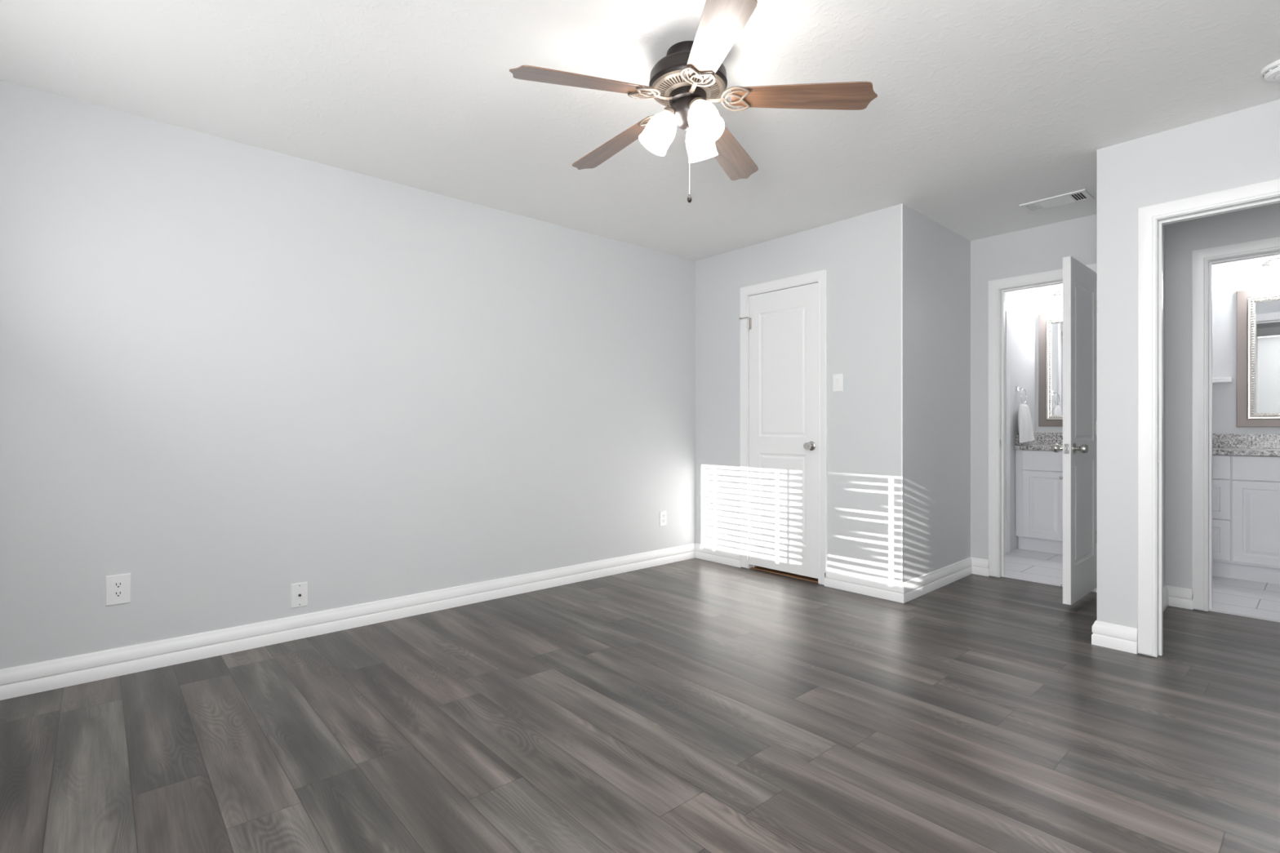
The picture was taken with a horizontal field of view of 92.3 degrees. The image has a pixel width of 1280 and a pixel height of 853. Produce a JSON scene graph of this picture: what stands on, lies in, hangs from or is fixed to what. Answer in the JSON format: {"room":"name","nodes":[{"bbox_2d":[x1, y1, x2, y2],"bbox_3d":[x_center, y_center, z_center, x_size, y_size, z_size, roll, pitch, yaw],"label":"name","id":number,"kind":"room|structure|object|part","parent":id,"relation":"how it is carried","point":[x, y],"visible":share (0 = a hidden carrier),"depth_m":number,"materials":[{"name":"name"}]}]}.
{"room":"empty bedroom","nodes":[
{"label":"empty bedroom","id":0,"kind":"room"},
{"bbox_2d":[0,80,695,669],"bbox_3d":[-0.725,-0.148,4.094,5.490,2.440,0.120,0,0,-42],"label":"wall","id":1,"kind":"structure","parent":0,"point":[233,375],"depth_m":3.09,"materials":[{"name":"white paint"}]},
{"bbox_2d":[105,573,130,606],"bbox_3d":[-2.253,0.702,2.655,0.083,0.128,0.008,0,0,-42],"label":"power outlet","id":2,"kind":"object","parent":1,"relation":"attached to","point":[117,587],"visible":1,"depth_m":2.65,"materials":[{"name":"white plastic"}]},
{"bbox_2d":[113,591,123,597],"bbox_3d":[-2.252,0.722,2.653,0.034,0.027,0.003,0,0,-42],"label":"receptacle","id":3,"kind":"object","parent":2,"relation":"attached to","point":[116,593],"depth_m":2.65,"materials":[{"name":"white plastic"}]},
{"bbox_2d":[113,582,123,588],"bbox_3d":[-2.252,0.682,2.653,0.034,0.027,0.003,0,0,-42],"label":"receptacle","id":4,"kind":"object","parent":2,"relation":"attached to","point":[116,584],"depth_m":2.65,"materials":[{"name":"white plastic"}]},
{"bbox_2d":[291,582,307,608],"bbox_3d":[-1.725,0.853,3.117,0.076,0.122,0.016,0,0,-42],"label":"cable plate","id":5,"kind":"object","parent":1,"relation":"attached to","point":[300,590],"visible":1,"depth_m":3.12,"materials":[{"name":"white plastic"}]},
{"bbox_2d":[0,543,695,700],"bbox_3d":[-1.098,1.014,3.671,4.132,0.117,0.018,0,0,-42],"label":"baseboard","id":6,"kind":"structure","parent":1,"relation":"attached to","point":[36,677],"depth_m":3.07,"materials":[{"name":"white paint"}]},
{"bbox_2d":[659,511,666,526],"bbox_3d":[0.183,0.716,4.813,0.074,0.116,0.008,0,0,-42],"label":"power outlet","id":7,"kind":"object","parent":1,"relation":"attached to","point":[663,514],"visible":1,"depth_m":4.81,"materials":[{"name":"white plastic"}]},
{"bbox_2d":[0,548,1279,852],"bbox_3d":[1.261,1.117,3.148,7.210,0.110,4.170,0,0,-42],"label":"floor","id":8,"kind":"structure","parent":0,"point":[693,705],"depth_m":2.16,"materials":[{"name":"grey wood"}]},
{"bbox_2d":[1015,449,1062,554],"bbox_3d":[3.789,0.628,5.106,0.585,0.867,1.042,0,0,-42],"label":"vanity cabinet","id":9,"kind":"object","parent":8,"relation":"on","point":[1038,473],"visible":0.33,"depth_m":5.19,"materials":[{"name":"white paint"}]},
{"bbox_2d":[1013,432,1062,450],"bbox_3d":[3.791,0.122,5.107,0.582,0.144,1.044,0,0,-42],"label":"countertop","id":10,"kind":"structure","parent":9,"relation":"on","point":[1043,441],"depth_m":5.53,"materials":[{"name":"grey stone"}]},
{"bbox_3d":[3.394,0.656,5.163,0.018,0.568,0.317,0,0,-42],"label":"cabinet door","id":11,"kind":"part","parent":9,"relation":"part of","materials":[{"name":"white paint"}]},
{"bbox_2d":[1212,454,1279,584],"bbox_3d":[4.558,0.628,4.179,0.582,0.867,1.134,0,0,-42],"label":"vanity cabinet","id":12,"kind":"object","parent":8,"relation":"on","point":[1246,489],"visible":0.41,"depth_m":4.21,"materials":[{"name":"white paint"}]},
{"bbox_3d":[4.037,0.790,4.342,0.018,0.280,0.195,0,0,-42],"label":"drawer","id":13,"kind":"part","parent":12,"relation":"part of","materials":[{"name":"white paint"}]},
{"bbox_3d":[4.037,0.506,4.342,0.018,0.275,0.195,0,0,-42],"label":"drawer","id":14,"kind":"part","parent":12,"relation":"part of","materials":[{"name":"white paint"}]},
{"bbox_3d":[4.037,0.281,4.342,0.018,0.163,0.195,0,0,-42],"label":"drawer","id":15,"kind":"part","parent":12,"relation":"part of","materials":[{"name":"white paint"}]},
{"bbox_2d":[1212,433,1279,456],"bbox_3d":[4.550,0.122,4.172,0.605,0.144,1.136,0,0,-42],"label":"countertop","id":16,"kind":"structure","parent":12,"relation":"on","point":[1228,444],"depth_m":4.54,"materials":[{"name":"grey stone"}]},
{"bbox_3d":[4.260,0.649,4.091,0.018,0.561,0.460,0,0,-42],"label":"cabinet door","id":17,"kind":"part","parent":12,"relation":"part of","materials":[{"name":"white paint"}]},
{"bbox_2d":[0,0,1279,261],"bbox_3d":[1.262,-1.418,3.148,7.210,0.100,4.170,0,0,-42],"label":"ceiling","id":18,"kind":"structure","parent":0,"point":[981,110],"depth_m":2.48,"materials":[{"name":"white paint"}]},
{"bbox_2d":[509,0,877,202],"bbox_3d":[0.203,-1.095,2.304,1.253,0.546,1.202,0,0,29],"label":"ceiling fan","id":19,"kind":"object","parent":18,"relation":"hanging from","point":[691,77],"visible":1,"depth_m":2.17,"materials":[{"name":"brown wood"}]},
{"bbox_3d":[-0.193,-1.170,2.081,0.504,0.005,0.133,-6,14,-25],"label":"blade","id":20,"kind":"part","parent":19,"relation":"part of","materials":[{"name":"brown wood"}]},
{"bbox_3d":[-0.102,-1.170,2.551,0.133,0.005,0.504,-16,6,-43],"label":"blade","id":21,"kind":"part","parent":19,"relation":"part of","materials":[{"name":"brown wood"}]},
{"bbox_3d":[0.062,-1.082,2.257,0.132,0.155,0.130,0,0,-42],"label":"lamp shade","id":22,"kind":"part","parent":19,"relation":"part of","materials":[{"name":"white glass"}]},
{"bbox_3d":[0.182,-0.976,2.253,0.002,0.255,0.003,0,0,-42],"label":"pull chain","id":23,"kind":"part","parent":19,"relation":"part of","materials":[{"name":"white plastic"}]},
{"bbox_3d":[0.233,-1.082,2.351,0.137,0.155,0.120,0,0,-42],"label":"lamp shade","id":24,"kind":"part","parent":19,"relation":"part of","materials":[{"name":"white glass"}]},
{"bbox_3d":[0.220,-1.101,2.170,0.055,0.089,0.072,0,0,-42],"label":"bulb","id":25,"kind":"part","parent":19,"relation":"part of","materials":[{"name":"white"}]},
{"bbox_3d":[0.227,-1.082,2.154,0.118,0.155,0.138,0,0,-42],"label":"lamp shade","id":26,"kind":"part","parent":19,"relation":"part of","materials":[{"name":"white glass"}]},
{"bbox_3d":[0.226,-1.170,1.849,0.133,0.005,0.504,12,4,-8],"label":"blade","id":27,"kind":"part","parent":19,"relation":"part of","materials":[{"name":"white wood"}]},
{"bbox_3d":[0.373,-1.170,2.610,0.133,0.005,0.504,-13,-12,27],"label":"blade","id":28,"kind":"part","parent":19,"relation":"part of","materials":[{"name":"brown wood"}]},
{"bbox_3d":[0.576,-1.170,2.176,0.504,0.005,0.133,5,-11,11],"label":"blade","id":29,"kind":"part","parent":19,"relation":"part of","materials":[{"name":"brown wood"}]},
{"bbox_2d":[1019,189,1093,213],"bbox_3d":[2.518,-1.364,3.721,0.200,0.008,0.338,0,0,-42],"label":"ceiling vent","id":30,"kind":"object","parent":18,"relation":"in","point":[1082,195],"visible":1,"depth_m":3.71,"materials":[{"name":"white plastic"}]},
{"bbox_2d":[1260,59,1279,82],"bbox_3d":[2.444,-1.347,2.319,0.144,0.041,0.144,0,0,-42],"label":"smoke detector","id":31,"kind":"object","parent":18,"relation":"attached to","point":[1270,73],"visible":1,"depth_m":2.33,"materials":[{"name":"white plastic"}]},
{"bbox_2d":[910,208,970,580],"bbox_3d":[2.026,-0.148,4.212,1.005,2.440,0.113,0,0,-42],"label":"wall","id":32,"kind":"structure","parent":0,"point":[940,257],"depth_m":4.12,"materials":[{"name":"white paint"}]},
{"bbox_2d":[824,557,989,603],"bbox_3d":[1.878,1.014,4.282,1.182,0.117,0.545,0,0,-37],"label":"baseboard","id":33,"kind":"structure","parent":32,"relation":"attached to","point":[903,593],"depth_m":4.00,"materials":[{"name":"white paint"}]},
{"bbox_2d":[695,98,1279,656],"bbox_3d":[1.814,-0.148,3.611,0.110,2.440,3.970,0,0,-42],"label":"wall","id":34,"kind":"structure","parent":0,"point":[861,255],"depth_m":3.83,"materials":[{"name":"white paint"}]},
{"bbox_2d":[694,542,742,567],"bbox_3d":[0.611,1.014,4.872,0.018,0.117,0.487,0,0,-42],"label":"baseboard","id":35,"kind":"structure","parent":34,"relation":"attached to","point":[719,555],"depth_m":4.85,"materials":[{"name":"white paint"}]},
{"bbox_2d":[738,282,817,578],"bbox_3d":[0.992,0.024,4.440,0.100,2.028,0.655,0,0,-42],"label":"door","id":36,"kind":"structure","parent":34,"relation":"in","point":[783,324],"depth_m":4.40,"materials":[{"name":"white paint"}]},
{"bbox_3d":[1.160,0.130,4.223,0.064,0.065,0.065,0,0,-42],"label":"knob","id":37,"kind":"part","parent":36,"relation":"part of","materials":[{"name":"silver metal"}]},
{"bbox_2d":[740,269,827,584],"bbox_3d":[1.054,0.004,4.455,0.126,2.135,0.739,0,0,-42],"label":"door frame","id":38,"kind":"structure","parent":34,"relation":"attached to","point":[820,277],"depth_m":4.31,"materials":[{"name":"white paint"}]},
{"bbox_2d":[832,373,843,391],"bbox_3d":[1.313,-0.294,4.085,0.010,0.117,0.072,0,0,-42],"label":"light switch","id":39,"kind":"object","parent":34,"relation":"attached to","point":[837,379],"visible":1,"depth_m":4.08,"materials":[{"name":"white plastic"}]},
{"bbox_2d":[901,203,902,582],"bbox_3d":[1.606,-0.207,3.767,0.010,2.322,0.010,0,0,-42],"label":"trim","id":40,"kind":"structure","parent":34,"relation":"attached to","point":[902,203],"depth_m":3.76,"materials":[{"name":"white paint"}]},
{"bbox_2d":[1137,177,1279,657],"bbox_3d":[2.699,0.018,2.612,0.143,2.107,0.898,0,0,-42],"label":"door frame","id":41,"kind":"structure","parent":34,"relation":"attached to","point":[1152,219],"depth_m":2.88,"materials":[{"name":"white paint"}]},
{"bbox_2d":[1004,287,1035,551],"bbox_3d":[3.029,-0.148,5.214,1.585,2.440,0.122,0,0,-42],"label":"wall","id":42,"kind":"structure","parent":0,"point":[1021,302],"depth_m":5.39,"materials":[{"name":"white paint"}]},
{"bbox_2d":[1004,302,1009,553],"bbox_3d":[2.770,0.011,4.973,0.850,2.101,0.138,0,0,-42],"label":"door frame","id":43,"kind":"structure","parent":42,"relation":"attached to","point":[1006,305],"depth_m":5.17,"materials":[{"name":"white paint"}]},
{"bbox_2d":[1016,386,1026,404],"bbox_3d":[3.311,-0.277,5.344,0.140,0.156,0.058,0,0,-42],"label":"towel ring","id":44,"kind":"object","parent":42,"relation":"attached to","point":[1017,387],"visible":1,"depth_m":5.34,"materials":[{"name":"silver metal"}]},
{"bbox_2d":[1017,404,1035,443],"bbox_3d":[3.367,-0.031,5.348,0.380,0.330,0.072,0,0,-42],"label":"hand towel","id":45,"kind":"object","parent":44,"relation":"hanging from","point":[1024,420],"visible":1,"depth_m":5.27,"materials":[{"name":"white fabric"}]},
{"bbox_2d":[970,202,1279,610],"bbox_3d":[3.198,-0.148,3.756,0.145,2.440,2.350,0,0,-42],"label":"wall","id":46,"kind":"structure","parent":0,"point":[1263,222],"depth_m":3.70,"materials":[{"name":"white paint"}]},
{"bbox_2d":[987,262,1097,577],"bbox_3d":[2.792,0.011,4.195,0.153,2.122,0.715,0,0,-42],"label":"door frame","id":47,"kind":"structure","parent":46,"relation":"attached to","point":[997,288],"depth_m":4.39,"materials":[{"name":"white paint"}]},
{"bbox_2d":[1052,256,1097,604],"bbox_3d":[2.702,0.020,3.770,0.609,2.022,0.169,0,0,-42],"label":"door","id":48,"kind":"structure","parent":46,"relation":"in","point":[1079,448],"depth_m":3.69,"materials":[{"name":"white paint"}]},
{"bbox_3d":[2.497,0.126,3.658,0.065,0.065,0.064,0,0,-42],"label":"knob","id":49,"kind":"part","parent":48,"relation":"part of","materials":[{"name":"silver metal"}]},
{"bbox_3d":[2.482,0.126,3.575,0.002,0.058,0.024,0,0,-42],"label":"latch plate","id":50,"kind":"part","parent":48,"relation":"part of","materials":[{"name":"silver metal"}]},
{"bbox_3d":[2.566,0.126,3.580,0.065,0.065,0.064,0,0,-42],"label":"knob","id":51,"kind":"part","parent":48,"relation":"part of","materials":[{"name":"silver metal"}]},
{"bbox_2d":[1191,236,1279,611],"bbox_3d":[3.576,0.018,3.349,0.153,2.109,0.838,0,0,-42],"label":"door frame","id":52,"kind":"structure","parent":46,"relation":"attached to","point":[1202,260],"depth_m":3.59,"materials":[{"name":"white paint"}]},
{"bbox_2d":[1035,254,1279,434],"bbox_3d":[4.447,-0.148,4.868,0.160,2.440,2.520,0,0,-42],"label":"wall","id":53,"kind":"structure","parent":0,"point":[1228,277],"depth_m":4.71,"materials":[{"name":"white paint"}]},
{"bbox_2d":[1037,432,1062,444],"bbox_3d":[4.001,0.104,5.293,0.020,0.108,1.044,0,0,-42],"label":"backsplash","id":54,"kind":"structure","parent":53,"relation":"attached to","point":[1051,438],"depth_m":5.59,"materials":[{"name":"grey stone"}]},
{"bbox_2d":[1038,311,1062,426],"bbox_3d":[3.924,-0.523,5.378,0.028,1.034,0.756,0,0,-42],"label":"wall mirror","id":55,"kind":"object","parent":53,"relation":"attached to","point":[1050,324],"visible":0.36,"depth_m":5.59,"materials":[{"name":"grey mirror"}]},
{"bbox_3d":[3.924,-0.523,5.378,0.028,0.914,0.636,0,0,-42],"label":"frame","id":56,"kind":"part","parent":55,"relation":"part of","materials":[{"name":"silver metal"}]},
{"bbox_2d":[1052,322,1062,415],"bbox_3d":[3.932,-0.523,5.385,0.006,0.844,0.566,0,0,-42],"label":"mirror glass","id":57,"kind":"object","parent":55,"relation":"attached to","point":[1057,327],"depth_m":5.56,"materials":[{"name":"white"}]},
{"bbox_2d":[1048,289,1062,311],"bbox_3d":[3.879,-1.139,5.321,0.170,0.181,0.574,0,0,-42],"label":"vanity light","id":58,"kind":"object","parent":53,"relation":"attached to","point":[1056,302],"visible":0.26,"depth_m":5.45,"materials":[{"name":"white glass"}]},
{"bbox_3d":[3.710,-1.105,5.474,0.120,0.115,0.120,0,0,-42],"label":"lamp shade","id":59,"kind":"part","parent":58,"relation":"part of","materials":[{"name":"white glass"}]},
{"bbox_2d":[1212,377,1231,382],"bbox_3d":[4.427,-0.356,4.702,0.090,0.033,0.142,0,0,-42],"label":"wall shelf","id":60,"kind":"object","parent":53,"relation":"attached to","point":[1214,380],"visible":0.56,"depth_m":4.66,"materials":[{"name":"white paint"}]},
{"bbox_2d":[1212,433,1279,448],"bbox_3d":[4.769,0.104,4.366,0.020,0.108,1.136,0,0,-42],"label":"backsplash","id":61,"kind":"structure","parent":53,"relation":"attached to","point":[1219,440],"depth_m":4.61,"materials":[{"name":"grey stone"}]},
{"bbox_2d":[1236,285,1279,426],"bbox_3d":[4.767,-0.514,4.366,0.028,1.028,0.763,0,0,-42],"label":"wall mirror","id":62,"kind":"object","parent":53,"relation":"attached to","point":[1258,310],"visible":1,"depth_m":4.57,"materials":[{"name":"grey mirror"}]},
{"bbox_3d":[4.767,-0.514,4.366,0.028,0.908,0.643,0,0,-42],"label":"frame","id":63,"kind":"part","parent":62,"relation":"part of","materials":[{"name":"silver metal"}]},
{"bbox_2d":[1255,300,1279,413],"bbox_3d":[4.775,-0.514,4.373,0.006,0.838,0.573,0,0,-42],"label":"mirror glass","id":64,"kind":"object","parent":62,"relation":"attached to","point":[1267,312],"depth_m":4.53,"materials":[{"name":"white"}]},
{"bbox_2d":[1255,257,1279,284],"bbox_3d":[4.718,-1.139,4.314,0.170,0.181,0.560,0,0,-42],"label":"vanity light","id":65,"kind":"object","parent":53,"relation":"attached to","point":[1268,274],"visible":1,"depth_m":4.44,"materials":[{"name":"white glass"}]},
{"bbox_3d":[4.553,-1.105,4.462,0.120,0.115,0.120,0,0,-42],"label":"lamp shade","id":66,"kind":"part","parent":65,"relation":"part of","materials":[{"name":"white glass"}]},
{"bbox_2d":[1163,224,1164,586],"bbox_3d":[2.799,-0.148,3.449,1.150,2.440,0.100,0,0,-42],"label":"wall","id":67,"kind":"structure","parent":0,"point":[1163,224],"depth_m":3.68,"materials":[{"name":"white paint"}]},
{"bbox_2d":[1091,585,1193,653],"bbox_3d":[2.742,1.014,3.325,1.158,0.117,0.245,0,0,-42],"label":"baseboard","id":68,"kind":"structure","parent":67,"relation":"attached to","point":[1116,637],"depth_m":3.00,"materials":[{"name":"white paint"}]}
]}

